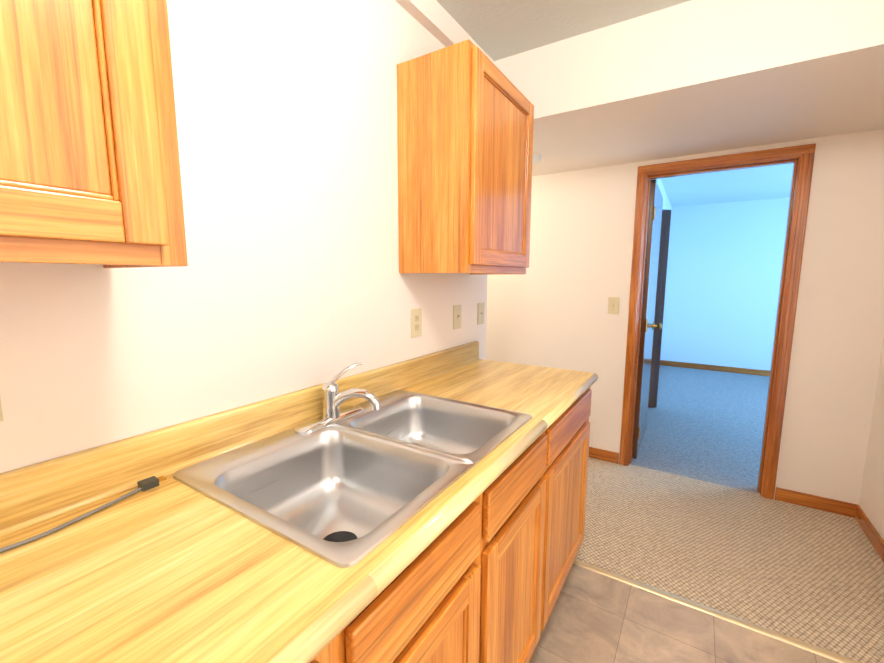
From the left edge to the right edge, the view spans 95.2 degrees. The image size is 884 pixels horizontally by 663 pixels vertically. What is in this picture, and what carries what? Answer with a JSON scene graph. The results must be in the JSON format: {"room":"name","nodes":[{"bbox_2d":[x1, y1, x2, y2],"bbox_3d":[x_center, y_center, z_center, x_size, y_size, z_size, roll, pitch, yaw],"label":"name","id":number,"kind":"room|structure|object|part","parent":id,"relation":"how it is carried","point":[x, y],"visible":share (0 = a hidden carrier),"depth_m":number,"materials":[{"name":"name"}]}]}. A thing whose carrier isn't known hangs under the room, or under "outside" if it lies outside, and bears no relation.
{"room":"kitchen","nodes":[
{"label":"kitchen","id":0,"kind":"room"},
{"bbox_2d":[0,341,479,536],"bbox_3d":[-0.347,0.214,1.338,0.031,0.103,2.033,5,9,32],"label":"backsplash","id":1,"kind":"structure","parent":0,"relation":"attached to","point":[34,493],"depth_m":0.89,"materials":[{"name":"beige laminate"}]},
{"bbox_2d":[0,0,486,472],"bbox_3d":[-0.896,0.055,0.585,0.120,2.441,4.109,5,9,32],"label":"wall","id":2,"kind":"structure","parent":0,"point":[289,278],"depth_m":1.05,"materials":[{"name":"white paint"}]},
{"bbox_2d":[0,399,3,420],"bbox_3d":[-0.777,0.100,0.659,0.009,0.118,0.072,5,9,32],"label":"outlet","id":3,"kind":"object","parent":2,"relation":"attached to","point":[1,416],"visible":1,"depth_m":0.69,"materials":[{"name":"beige plastic"}]},
{"bbox_2d":[0,0,187,267],"bbox_3d":[-0.691,-0.460,0.420,0.323,0.762,0.610,5,9,32],"label":"upper cabinet","id":4,"kind":"object","parent":2,"relation":"attached to","point":[89,164],"visible":1,"depth_m":0.53,"materials":[{"name":"brown wood"}]},
{"bbox_2d":[411,308,421,337],"bbox_3d":[-0.108,-0.037,1.708,0.008,0.118,0.072,5,9,32],"label":"duplex electrical outlet","id":5,"kind":"object","parent":2,"relation":"attached to","point":[416,322],"visible":1,"depth_m":1.70,"materials":[{"name":"beige plastic"}]},
{"bbox_2d":[395,0,493,63],"bbox_3d":[-0.839,-1.099,0.362,0.044,0.094,4.048,5,9,32],"label":"trim","id":6,"kind":"structure","parent":2,"relation":"attached to","point":[434,18],"depth_m":1.62,"materials":[{"name":"white paint"}]},
{"bbox_2d":[453,305,460,329],"bbox_3d":[0.081,-0.072,1.995,0.016,0.118,0.072,5,9,32],"label":"toggle light switch","id":7,"kind":"object","parent":2,"relation":"attached to","point":[456,316],"visible":1,"depth_m":1.99,"materials":[{"name":"beige plastic"}]},
{"bbox_2d":[397,39,533,274],"bbox_3d":[0.126,-0.627,1.698,0.323,0.762,0.588,5,9,32],"label":"upper cabinet","id":8,"kind":"object","parent":2,"relation":"attached to","point":[465,116],"visible":1,"depth_m":1.47,"materials":[{"name":"brown wood"}]},
{"bbox_3d":[0.237,-0.618,1.629,0.019,0.762,0.588,5,9,32],"label":"frame","id":9,"kind":"part","parent":8,"relation":"part of","materials":[{"name":"brown wood"}]},
{"bbox_3d":[0.254,-0.622,1.617,0.019,0.714,0.554,5,9,32],"label":"door","id":10,"kind":"part","parent":8,"relation":"part of","materials":[{"name":"brown wood"}]},
{"bbox_2d":[477,302,483,324],"bbox_3d":[0.215,-0.099,2.213,0.007,0.118,0.072,5,9,32],"label":"switch plate","id":11,"kind":"object","parent":2,"relation":"attached to","point":[480,318],"visible":1,"depth_m":2.21,"materials":[{"name":"beige plastic"}]},
{"bbox_2d":[436,0,690,60],"bbox_3d":[-0.105,-1.113,-0.181,2.100,0.080,4.170,5,9,32],"label":"ceiling","id":12,"kind":"structure","parent":0,"point":[495,30],"depth_m":1.70,"materials":[{"name":"grey paint"}]},
{"bbox_2d":[651,178,674,359],"bbox_3d":[2.739,-0.541,5.222,0.120,2.420,2.399,5,9,32],"label":"wall","id":13,"kind":"structure","parent":0,"point":[666,203],"depth_m":6.07,"materials":[{"name":"blue paint"}]},
{"bbox_2d":[648,209,670,407],"bbox_3d":[1.887,-0.197,4.072,0.737,2.014,0.167,-1,8,-7],"label":"closet door","id":14,"kind":"structure","parent":13,"relation":"in","point":[660,296],"depth_m":4.09,"materials":[{"name":"brown wood"}]},
{"bbox_2d":[529,564,838,662],"bbox_3d":[-0.152,1.385,0.087,2.100,0.060,4.020,5,9,32],"label":"floor","id":15,"kind":"structure","parent":0,"point":[595,617],"depth_m":1.55,"materials":[{"name":"tile"}]},
{"bbox_2d":[312,605,375,662],"bbox_3d":[-0.505,0.843,0.606,0.627,0.874,0.460,5,9,32],"label":"base cabinet","id":16,"kind":"object","parent":15,"relation":"on","point":[357,644],"depth_m":0.58,"materials":[{"name":"brown wood"}]},
{"bbox_2d":[372,477,499,662],"bbox_3d":[-0.286,0.798,0.950,0.627,0.874,0.520,5,9,32],"label":"base cabinet","id":17,"kind":"object","parent":15,"relation":"on","point":[444,607],"depth_m":0.82,"materials":[{"name":"brown wood"}]},
{"bbox_2d":[0,359,597,662],"bbox_3d":[-0.086,0.293,1.195,0.633,0.062,2.055,5,9,32],"label":"countertop","id":18,"kind":"structure","parent":17,"relation":"on","point":[158,571],"depth_m":0.59,"materials":[{"name":"beige laminate"}]},
{"bbox_3d":[-0.825,0.371,0.473,0.086,0.015,0.928,5,9,32],"label":"power cord","id":19,"kind":"part","parent":18,"relation":"part of","materials":[{"name":"grey plastic"}]},
{"bbox_2d":[316,362,383,420],"bbox_3d":[-0.266,0.183,1.218,0.180,0.161,0.118,5,9,32],"label":"faucet","id":20,"kind":"object","parent":18,"relation":"on","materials":[{"name":"silver metal"}]},
{"bbox_2d":[168,389,535,572],"bbox_3d":[-0.158,0.383,1.112,0.553,0.182,0.822,5,9,32],"label":"sink","id":21,"kind":"object","parent":18,"relation":"in","point":[335,491],"depth_m":1.06,"materials":[{"name":"silver metal"}]},
{"bbox_2d":[496,417,563,662],"bbox_3d":[-0.031,0.746,1.348,0.627,0.874,0.571,5,9,32],"label":"base cabinet","id":22,"kind":"object","parent":15,"relation":"on","point":[530,486],"depth_m":1.23,"materials":[{"name":"brown wood"}]},
{"bbox_2d":[556,389,591,600],"bbox_3d":[0.245,0.689,1.781,0.627,0.874,0.746,5,9,32],"label":"base cabinet","id":23,"kind":"object","parent":15,"relation":"on","point":[575,435],"depth_m":1.66,"materials":[{"name":"brown wood"}]},
{"bbox_3d":[0.148,0.730,1.096,0.019,0.774,2.005,5,9,32],"label":"frame","id":24,"kind":"part","parent":23,"relation":"part of","materials":[{"name":"brown wood"}]},
{"bbox_2d":[573,559,860,662],"bbox_3d":[1.147,1.149,1.627,1.307,0.008,0.036,5,9,32],"label":"transition strip","id":25,"kind":"object","parent":15,"relation":"on","point":[757,628],"visible":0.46,"depth_m":1.63,"materials":[{"name":"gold metal"}]},
{"bbox_2d":[486,129,883,504],"bbox_3d":[0.570,-0.307,3.343,4.580,2.441,0.120,5,9,32],"label":"wall","id":26,"kind":"structure","parent":0,"point":[549,308],"depth_m":2.40,"materials":[{"name":"white paint"}]},
{"bbox_2d":[589,447,618,463],"bbox_3d":[-0.053,0.815,3.809,3.197,0.081,0.012,5,9,32],"label":"baseboard","id":27,"kind":"structure","parent":26,"relation":"attached to","point":[596,453],"depth_m":3.01,"materials":[{"name":"brown wood"}]},
{"bbox_2d":[608,297,618,313],"bbox_3d":[1.216,-0.184,2.864,0.072,0.118,0.016,5,9,32],"label":"light switch","id":28,"kind":"object","parent":26,"relation":"attached to","point":[613,305],"visible":1,"depth_m":2.87,"materials":[{"name":"beige plastic"}]},
{"bbox_2d":[632,180,662,458],"bbox_3d":[1.640,-0.084,3.211,0.167,2.014,0.762,5,9,32],"label":"hall door","id":29,"kind":"structure","parent":26,"relation":"in","point":[648,325],"depth_m":3.01,"materials":[{"name":"brown wood"}]},
{"bbox_3d":[1.803,-0.050,3.482,0.167,0.064,0.064,5,9,32],"label":"knob","id":30,"kind":"part","parent":29,"relation":"part of","materials":[{"name":"gold metal"}]},
{"bbox_2d":[619,143,815,498],"bbox_3d":[1.709,-0.038,2.639,0.888,2.090,0.141,5,9,32],"label":"door frame","id":31,"kind":"structure","parent":26,"relation":"attached to","point":[806,152],"depth_m":2.45,"materials":[{"name":"brown wood"}]},
{"bbox_2d":[775,487,854,516],"bbox_3d":[2.200,1.011,2.393,0.347,0.083,0.015,5,9,32],"label":"baseboard","id":32,"kind":"structure","parent":26,"relation":"attached to","point":[785,495],"depth_m":2.38,"materials":[{"name":"brown wood"}]},
{"bbox_2d":[494,0,883,175],"bbox_3d":[0.201,-1.338,2.728,4.700,0.397,1.079,5,9,32],"label":"ceiling bulkhead","id":33,"kind":"object","parent":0,"point":[692,77],"depth_m":1.74,"materials":[{"name":"white paint"}]},
{"bbox_2d":[532,154,540,164],"bbox_3d":[0.563,-1.098,2.582,0.136,0.039,0.136,5,9,32],"label":"smoke detector","id":34,"kind":"object","parent":33,"relation":"attached to","point":[536,158],"visible":0.52,"depth_m":2.54,"materials":[{"name":"white plastic"}]},
{"bbox_2d":[663,197,789,370],"bbox_3d":[4.301,-0.603,5.722,4.520,2.420,0.120,5,9,32],"label":"wall","id":35,"kind":"structure","parent":0,"point":[724,268],"depth_m":5.79,"materials":[{"name":"blue paint"}]},
{"bbox_2d":[661,360,769,375],"bbox_3d":[4.747,0.602,5.513,3.130,0.081,0.015,5,9,32],"label":"baseboard","id":36,"kind":"structure","parent":35,"relation":"attached to","point":[719,368],"depth_m":5.95,"materials":[{"name":"brown wood"}]},
{"bbox_2d":[661,163,793,206],"bbox_3d":[3.210,-1.632,3.955,4.640,0.080,4.021,5,9,32],"label":"ceiling","id":37,"kind":"structure","parent":0,"point":[766,182],"depth_m":4.70,"materials":[{"name":"blue paint"}]},
{"bbox_2d":[575,365,883,662],"bbox_3d":[2.040,0.839,4.221,6.540,0.064,5.370,5,9,32],"label":"floor","id":38,"kind":"structure","parent":0,"point":[813,576],"depth_m":2.17,"materials":[{"name":"beige carpet"}]},
{"bbox_2d":[859,338,883,539],"bbox_3d":[1.049,0.143,-0.037,0.120,2.441,5.129,5,9,32],"label":"wall","id":39,"kind":"structure","parent":0,"point":[871,502],"depth_m":2.14,"materials":[{"name":"white paint"}]},
{"bbox_2d":[853,504,883,562],"bbox_3d":[0.990,1.305,0.152,0.012,0.083,5.128,5,9,32],"label":"baseboard","id":40,"kind":"structure","parent":39,"relation":"attached to","point":[857,513],"depth_m":2.10,"materials":[{"name":"brown wood"}]}
]}

